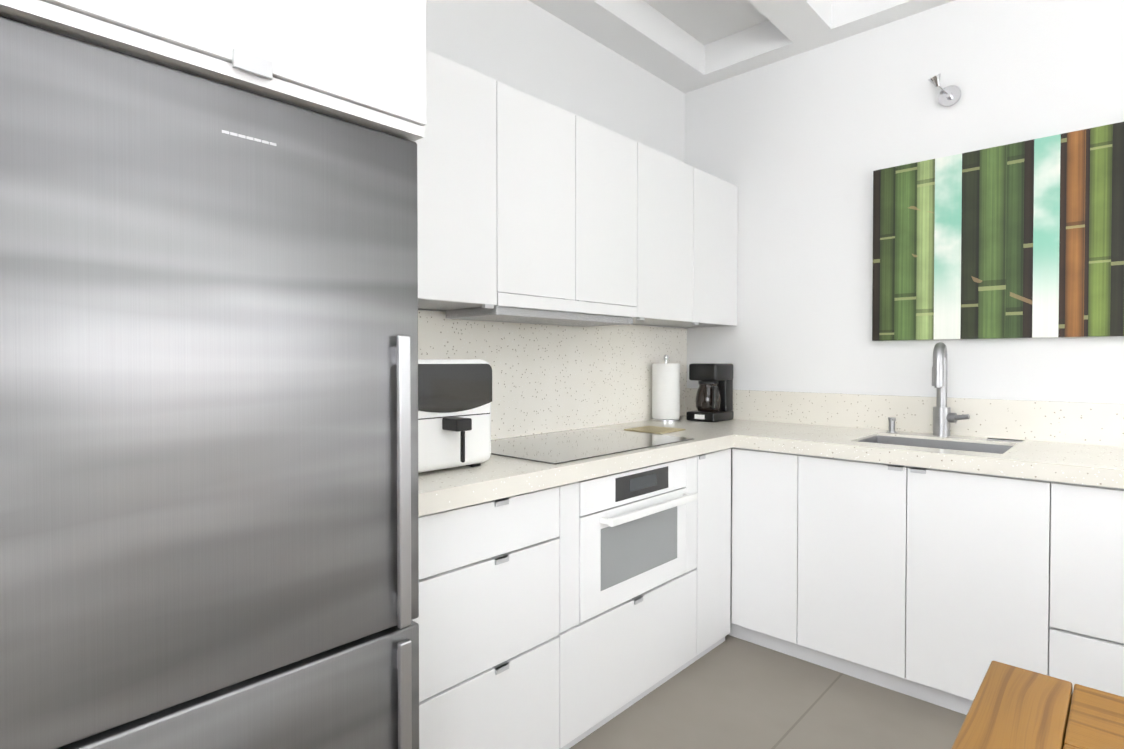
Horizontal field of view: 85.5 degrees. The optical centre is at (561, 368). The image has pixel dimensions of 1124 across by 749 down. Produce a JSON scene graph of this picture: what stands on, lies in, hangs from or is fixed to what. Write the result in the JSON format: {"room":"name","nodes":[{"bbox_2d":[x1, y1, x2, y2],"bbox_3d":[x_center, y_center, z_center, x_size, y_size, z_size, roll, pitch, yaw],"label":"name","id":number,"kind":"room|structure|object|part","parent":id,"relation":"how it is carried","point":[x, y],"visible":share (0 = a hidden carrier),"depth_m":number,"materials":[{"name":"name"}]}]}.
{"room":"kitchen","nodes":[
{"label":"kitchen","id":0,"kind":"room"},
{"bbox_2d":[418,0,684,327],"bbox_3d":[-1.364,-0.316,1.282,0.150,2.920,6.100,1,1,43],"label":"wall","id":1,"kind":"structure","parent":0,"point":[530,48],"depth_m":2.60,"materials":[{"name":"paint"}]},
{"bbox_2d":[414,49,501,312],"bbox_3d":[-0.504,-0.558,1.852,0.316,0.712,0.532,1,1,43],"label":"upper cabinet","id":2,"kind":"object","parent":1,"relation":"attached to","point":[459,153],"depth_m":1.83,"materials":[{"name":"paint"}]},
{"bbox_3d":[-0.396,-0.556,1.751,0.020,0.714,0.529,1,1,43],"label":"cabinet door","id":3,"kind":"part","parent":2,"relation":"part of","materials":[{"name":"paint"}]},
{"bbox_2d":[446,83,581,320],"bbox_3d":[-0.194,-0.563,2.183,0.316,0.712,0.376,1,1,43],"label":"upper cabinet","id":4,"kind":"object","parent":1,"relation":"attached to","point":[532,209],"depth_m":2.08,"materials":[{"name":"paint"}]},
{"bbox_3d":[-0.086,-0.582,2.082,0.020,0.670,0.373,1,1,43],"label":"cabinet door","id":5,"kind":"part","parent":4,"relation":"part of","materials":[{"name":"paint"}]},
{"bbox_2d":[446,292,636,326],"bbox_3d":[-0.055,-0.213,2.317,0.292,0.070,0.750,1,1,43],"label":"range hood","id":6,"kind":"object","parent":4,"relation":"attached to","point":[545,308],"depth_m":2.17,"materials":[{"name":"metal"}]},
{"bbox_2d":[418,310,686,439],"bbox_3d":[-0.059,0.031,2.554,0.018,0.475,2.158,1,1,43],"label":"backsplash","id":7,"kind":"structure","parent":1,"relation":"attached to","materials":[{"name":"stone"}]},
{"bbox_2d":[530,118,641,324],"bbox_3d":[0.063,-0.566,2.459,0.316,0.712,0.378,1,1,43],"label":"upper cabinet","id":8,"kind":"object","parent":1,"relation":"attached to","point":[611,161],"depth_m":2.36,"materials":[{"name":"paint"}]},
{"bbox_3d":[0.172,-0.586,2.357,0.020,0.670,0.375,1,1,43],"label":"cabinet door","id":9,"kind":"part","parent":8,"relation":"part of","materials":[{"name":"paint"}]},
{"bbox_2d":[598,144,697,324],"bbox_3d":[0.341,-0.571,2.756,0.316,0.712,0.436,1,1,43],"label":"upper cabinet","id":10,"kind":"object","parent":1,"relation":"attached to","point":[669,184],"depth_m":2.66,"materials":[{"name":"paint"}]},
{"bbox_3d":[0.449,-0.569,2.655,0.020,0.714,0.433,1,1,43],"label":"cabinet door","id":11,"kind":"part","parent":10,"relation":"part of","materials":[{"name":"paint"}]},
{"bbox_2d":[651,169,737,327],"bbox_3d":[0.638,-0.575,3.074,0.316,0.712,0.434,1,1,43],"label":"upper cabinet","id":12,"kind":"object","parent":1,"relation":"attached to","point":[717,197],"depth_m":2.97,"materials":[{"name":"paint"}]},
{"bbox_3d":[0.747,-0.573,2.973,0.020,0.714,0.431,1,1,43],"label":"cabinet door","id":13,"kind":"part","parent":12,"relation":"part of","materials":[{"name":"paint"}]},
{"bbox_2d":[643,0,767,44],"bbox_3d":[0.297,-1.679,-0.291,4.400,0.150,5.800,1,1,43],"label":"ceiling","id":14,"kind":"structure","parent":0,"point":[704,22],"depth_m":2.85,"materials":[{"name":"paint"}]},
{"bbox_2d":[529,0,715,92],"bbox_3d":[-1.240,-1.550,1.148,0.190,0.150,5.800,1,1,43],"label":"beam","id":15,"kind":"structure","parent":14,"relation":"attached to","point":[644,35],"depth_m":2.80,"materials":[{"name":"paint"}]},
{"bbox_2d":[748,0,830,42],"bbox_3d":[-0.814,-1.543,0.668,0.170,0.150,5.680,1,1,43],"label":"beam","id":16,"kind":"structure","parent":14,"relation":"attached to","point":[793,21],"depth_m":2.60,"materials":[{"name":"paint"}]},
{"bbox_2d":[704,0,954,81],"bbox_3d":[2.307,-1.558,1.720,4.210,0.150,0.120,1,1,43],"label":"beam","id":17,"kind":"structure","parent":14,"relation":"attached to","point":[764,43],"depth_m":2.85,"materials":[{"name":"paint"}]},
{"bbox_2d":[569,634,966,748],"bbox_3d":[0.297,1.216,-0.250,4.700,0.100,6.100,1,1,43],"label":"floor","id":18,"kind":"structure","parent":0,"point":[730,692],"depth_m":2.00,"materials":[{"name":"tile"}]},
{"bbox_2d":[0,0,425,748],"bbox_3d":[-0.776,-0.056,1.256,0.743,2.400,0.710,1,1,43],"label":"fridge","id":19,"kind":"object","parent":18,"relation":"on","point":[208,386],"visible":1,"depth_m":0.97,"materials":[{"name":"silver metal"}]},
{"bbox_3d":[-0.521,-0.875,1.012,0.040,0.756,0.670,1,1,43],"label":"cabinet door","id":20,"kind":"part","parent":19,"relation":"part of","materials":[{"name":"paint"}]},
{"bbox_3d":[-0.544,0.816,1.055,0.060,0.562,0.661,1,1,43],"label":"freezer door","id":21,"kind":"part","parent":19,"relation":"part of","materials":[{"name":"metal"}]},
{"bbox_3d":[-0.507,-0.498,0.998,0.007,0.028,0.060,1,1,43],"label":"cabinet handle","id":22,"kind":"part","parent":19,"relation":"part of","materials":[{"name":"metal"}]},
{"bbox_3d":[-0.321,0.227,1.225,0.025,0.585,0.026,1,1,43],"label":"handle","id":23,"kind":"part","parent":19,"relation":"part of","materials":[{"name":"metal"}]},
{"bbox_3d":[-0.321,0.767,1.232,0.025,0.435,0.026,1,1,43],"label":"handle","id":24,"kind":"part","parent":19,"relation":"part of","materials":[{"name":"metal"}]},
{"bbox_2d":[413,486,568,748],"bbox_3d":[-0.402,0.734,1.770,0.601,0.805,0.529,1,1,43],"label":"base cabinet","id":25,"kind":"object","parent":18,"relation":"on","point":[493,619],"depth_m":1.58,"materials":[{"name":"paint"}]},
{"bbox_3d":[-0.194,0.635,1.574,0.020,0.279,0.526,1,1,43],"label":"drawer","id":26,"kind":"part","parent":25,"relation":"part of","materials":[{"name":"paint"}]},
{"bbox_3d":[-0.194,0.416,1.571,0.020,0.144,0.526,1,1,43],"label":"drawer","id":27,"kind":"part","parent":25,"relation":"part of","materials":[{"name":"paint"}]},
{"bbox_3d":[-0.194,0.945,1.578,0.020,0.327,0.526,1,1,43],"label":"drawer","id":28,"kind":"part","parent":25,"relation":"part of","materials":[{"name":"paint"}]},
{"bbox_3d":[-0.163,0.501,1.597,0.021,0.016,0.045,1,1,43],"label":"drawer handle","id":29,"kind":"part","parent":25,"relation":"part of","materials":[{"name":"metal"}]},
{"bbox_3d":[-0.163,0.350,1.595,0.021,0.016,0.045,1,1,43],"label":"drawer handle","id":30,"kind":"part","parent":25,"relation":"part of","materials":[{"name":"metal"}]},
{"bbox_3d":[-0.163,0.787,1.601,0.021,0.016,0.045,1,1,43],"label":"drawer handle","id":31,"kind":"part","parent":25,"relation":"part of","materials":[{"name":"metal"}]},
{"bbox_2d":[418,414,788,517],"bbox_3d":[0.159,0.298,2.354,0.616,0.052,2.158,1,1,43],"label":"countertop","id":32,"kind":"structure","parent":25,"relation":"on","point":[441,491],"depth_m":1.77,"materials":[{"name":"beige stone"}]},
{"bbox_2d":[418,359,491,472],"bbox_3d":[-0.410,0.127,1.734,0.435,0.305,0.315,1,1,43],"label":"air fryer","id":33,"kind":"object","parent":32,"relation":"on","point":[454,410],"visible":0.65,"depth_m":1.63,"materials":[{"name":"white plastic"}]},
{"bbox_3d":[-0.301,0.053,1.631,0.013,0.130,0.287,1,1,43],"label":"panel","id":34,"kind":"part","parent":33,"relation":"part of","materials":[{"name":"black plastic"}]},
{"bbox_3d":[-0.277,0.189,1.608,0.067,0.115,0.050,1,1,43],"label":"handle","id":35,"kind":"part","parent":33,"relation":"part of","materials":[{"name":"black plastic"}]},
{"bbox_2d":[491,426,688,465],"bbox_3d":[0.057,0.271,2.218,0.510,0.005,0.770,1,1,43],"label":"cooktop","id":36,"kind":"object","parent":32,"relation":"in","point":[556,446],"depth_m":2.18,"materials":[{"name":"black glass"}]},
{"bbox_2d":[624,426,684,433],"bbox_3d":[0.399,0.264,2.620,0.190,0.006,0.190,1,1,43],"label":"trivet","id":37,"kind":"object","parent":32,"relation":"on","point":[654,429],"visible":1,"depth_m":2.60,"materials":[{"name":"beige wood"}]},
{"bbox_2d":[651,355,680,421],"bbox_3d":[0.519,0.096,3.039,0.144,0.330,0.144,1,1,43],"label":"paper towel","id":38,"kind":"object","parent":32,"relation":"on","point":[665,391],"visible":1,"depth_m":2.98,"materials":[{"name":"white paper"}]},
{"bbox_3d":[0.519,0.090,3.039,0.026,0.318,0.026,1,1,43],"label":"rod","id":39,"kind":"part","parent":38,"relation":"part of","materials":[{"name":"silver metal"}]},
{"bbox_2d":[686,363,733,421],"bbox_3d":[0.747,0.118,3.067,0.156,0.285,0.208,1,1,43],"label":"coffee maker","id":40,"kind":"object","parent":32,"relation":"on","point":[714,399],"visible":0.98,"depth_m":3.01,"materials":[{"name":"black plastic"}]},
{"bbox_3d":[0.735,0.071,3.053,0.098,0.014,0.098,1,1,43],"label":"carafe lid","id":41,"kind":"part","parent":40,"relation":"part of","materials":[{"name":"black plastic"}]},
{"bbox_3d":[0.749,0.142,2.976,0.028,0.110,0.055,1,1,43],"label":"carafe handle","id":42,"kind":"part","parent":40,"relation":"part of","materials":[{"name":"black plastic"}]},
{"bbox_2d":[569,454,704,747],"bbox_3d":[0.038,0.728,2.241,0.601,0.805,0.762,1,1,43],"label":"base cabinet","id":43,"kind":"object","parent":18,"relation":"on","point":[587,564],"depth_m":2.01,"materials":[{"name":"paint"}]},
{"bbox_2d":[556,456,696,632],"bbox_3d":[0.091,0.548,2.190,0.552,0.426,0.759,1,1,43],"label":"oven","id":44,"kind":"object","parent":43,"relation":"in","point":[624,536],"depth_m":1.96,"materials":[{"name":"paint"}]},
{"bbox_3d":[0.247,0.936,2.049,0.020,0.331,0.759,1,1,43],"label":"drawer under oven","id":45,"kind":"part","parent":43,"relation":"part of","materials":[{"name":"paint"}]},
{"bbox_3d":[0.251,0.777,2.043,0.021,0.016,0.045,1,1,43],"label":"drawer under oven handle","id":46,"kind":"part","parent":43,"relation":"part of","materials":[{"name":"metal"}]},
{"bbox_2d":[705,450,732,653],"bbox_3d":[0.363,0.723,2.588,0.601,0.805,0.346,1,1,43],"label":"base cabinet","id":47,"kind":"object","parent":18,"relation":"on","point":[719,466],"depth_m":2.44,"materials":[{"name":"paint"}]},
{"bbox_3d":[0.532,0.340,2.338,0.021,0.016,0.040,1,1,43],"label":"door corner handle","id":48,"kind":"part","parent":47,"relation":"part of","materials":[{"name":"metal"}]},
{"bbox_3d":[0.599,0.714,2.423,0.020,0.764,0.266,1,1,43],"label":"door corner","id":49,"kind":"part","parent":47,"relation":"part of","materials":[{"name":"paint"}]},
{"bbox_2d":[733,450,800,658],"bbox_3d":[0.996,0.722,2.646,0.295,0.805,0.596,1,1,43],"label":"base cabinet","id":50,"kind":"object","parent":18,"relation":"on","point":[766,486],"depth_m":2.41,"materials":[{"name":"paint"}]},
{"bbox_3d":[0.807,0.694,2.428,0.270,0.724,0.020,1,1,43],"label":"door","id":51,"kind":"part","parent":50,"relation":"part of","materials":[{"name":"paint"}]},
{"bbox_2d":[801,454,1056,714],"bbox_3d":[1.379,0.727,2.288,0.754,0.805,0.596,1,1,43],"label":"base cabinet","id":52,"kind":"object","parent":18,"relation":"on","point":[914,580],"depth_m":2.04,"materials":[{"name":"paint"}]},
{"bbox_3d":[1.043,0.697,2.208,0.369,0.724,0.020,1,1,43],"label":"door","id":53,"kind":"part","parent":52,"relation":"part of","materials":[{"name":"paint"}]},
{"bbox_3d":[1.150,0.343,2.096,0.045,0.016,0.021,1,1,43],"label":"door handle","id":54,"kind":"part","parent":52,"relation":"part of","materials":[{"name":"metal"}]},
{"bbox_3d":[1.201,0.344,2.048,0.045,0.016,0.021,1,1,43],"label":"door handle","id":55,"kind":"part","parent":52,"relation":"part of","materials":[{"name":"metal"}]},
{"bbox_2d":[733,422,1123,489],"bbox_3d":[1.890,0.308,1.792,2.680,0.056,0.616,1,1,43],"label":"countertop","id":56,"kind":"structure","parent":52,"relation":"on","point":[1035,459],"depth_m":2.07,"materials":[{"name":"beige stone"}]},
{"bbox_2d":[886,417,896,432],"bbox_3d":[1.380,0.238,2.545,0.044,0.062,0.058,1,1,43],"label":"soap dispenser","id":57,"kind":"object","parent":56,"relation":"on","point":[892,420],"depth_m":2.54,"materials":[{"name":"metal"}]},
{"bbox_2d":[857,434,1008,453],"bbox_3d":[1.370,0.387,2.254,0.467,0.207,0.338,1,1,43],"label":"sink","id":58,"kind":"object","parent":56,"relation":"in","point":[949,443],"depth_m":2.38,"materials":[{"name":"silver metal"}]},
{"bbox_2d":[929,342,1024,441],"bbox_3d":[1.579,0.085,2.330,0.293,0.374,0.147,1,1,43],"label":"faucet","id":59,"kind":"object","parent":56,"relation":"on","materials":[{"name":"silver metal"}]},
{"bbox_3d":[1.319,0.701,1.950,0.379,0.724,0.020,1,1,43],"label":"door","id":60,"kind":"part","parent":52,"relation":"part of","materials":[{"name":"paint"}]},
{"bbox_2d":[951,661,1123,748],"bbox_3d":[0.984,0.802,-0.037,1.796,0.720,0.897,1,1,43],"label":"dining table","id":61,"kind":"object","parent":18,"relation":"on","point":[1012,707],"visible":1,"depth_m":0.76,"materials":[{"name":"brown wood"}]},
{"bbox_2d":[1053,482,1123,696],"bbox_3d":[1.874,0.734,1.826,0.601,0.805,0.596,1,1,43],"label":"base cabinet","id":62,"kind":"object","parent":18,"relation":"on","point":[1088,627],"depth_m":1.75,"materials":[{"name":"paint"}]},
{"bbox_3d":[1.677,0.924,1.618,0.598,0.287,0.020,1,1,43],"label":"door","id":63,"kind":"part","parent":62,"relation":"part of","materials":[{"name":"paint"}]},
{"bbox_3d":[1.677,0.558,1.613,0.598,0.428,0.020,1,1,43],"label":"door","id":64,"kind":"part","parent":62,"relation":"part of","materials":[{"name":"paint"}]},
{"bbox_2d":[684,0,1123,403],"bbox_3d":[2.384,-0.324,1.850,4.550,2.920,0.150,1,1,43],"label":"wall","id":65,"kind":"structure","parent":0,"point":[798,149],"depth_m":2.70,"materials":[{"name":"paint"}]},
{"bbox_2d":[685,388,1123,446],"bbox_3d":[1.875,0.199,2.213,3.278,0.150,0.018,1,1,43],"label":"backsplash","id":66,"kind":"structure","parent":65,"relation":"attached to","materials":[{"name":"stone"}]},
{"bbox_2d":[928,73,960,106],"bbox_3d":[1.543,-1.129,2.458,0.106,0.122,0.088,1,1,43],"label":"wall sconce","id":67,"kind":"object","parent":65,"relation":"attached to","point":[948,96],"visible":1,"depth_m":2.46,"materials":[{"name":"silver metal"}]},
{"bbox_3d":[1.542,-1.131,2.465,0.042,0.050,0.037,1,1,43],"label":"arm","id":68,"kind":"part","parent":67,"relation":"part of"},
{"bbox_3d":[1.578,-1.108,2.478,0.080,0.080,0.012,1,1,43],"label":"plate","id":69,"kind":"part","parent":67,"relation":"part of","materials":[{"name":"silver metal"}]},
{"bbox_2d":[872,122,1123,340],"bbox_3d":[1.916,-0.484,2.157,1.500,0.740,0.033,1,1,43],"label":"picture","id":70,"kind":"object","parent":65,"relation":"attached to","point":[1024,239],"visible":0.88,"depth_m":2.33,"materials":[{"name":"paper"}]}
]}

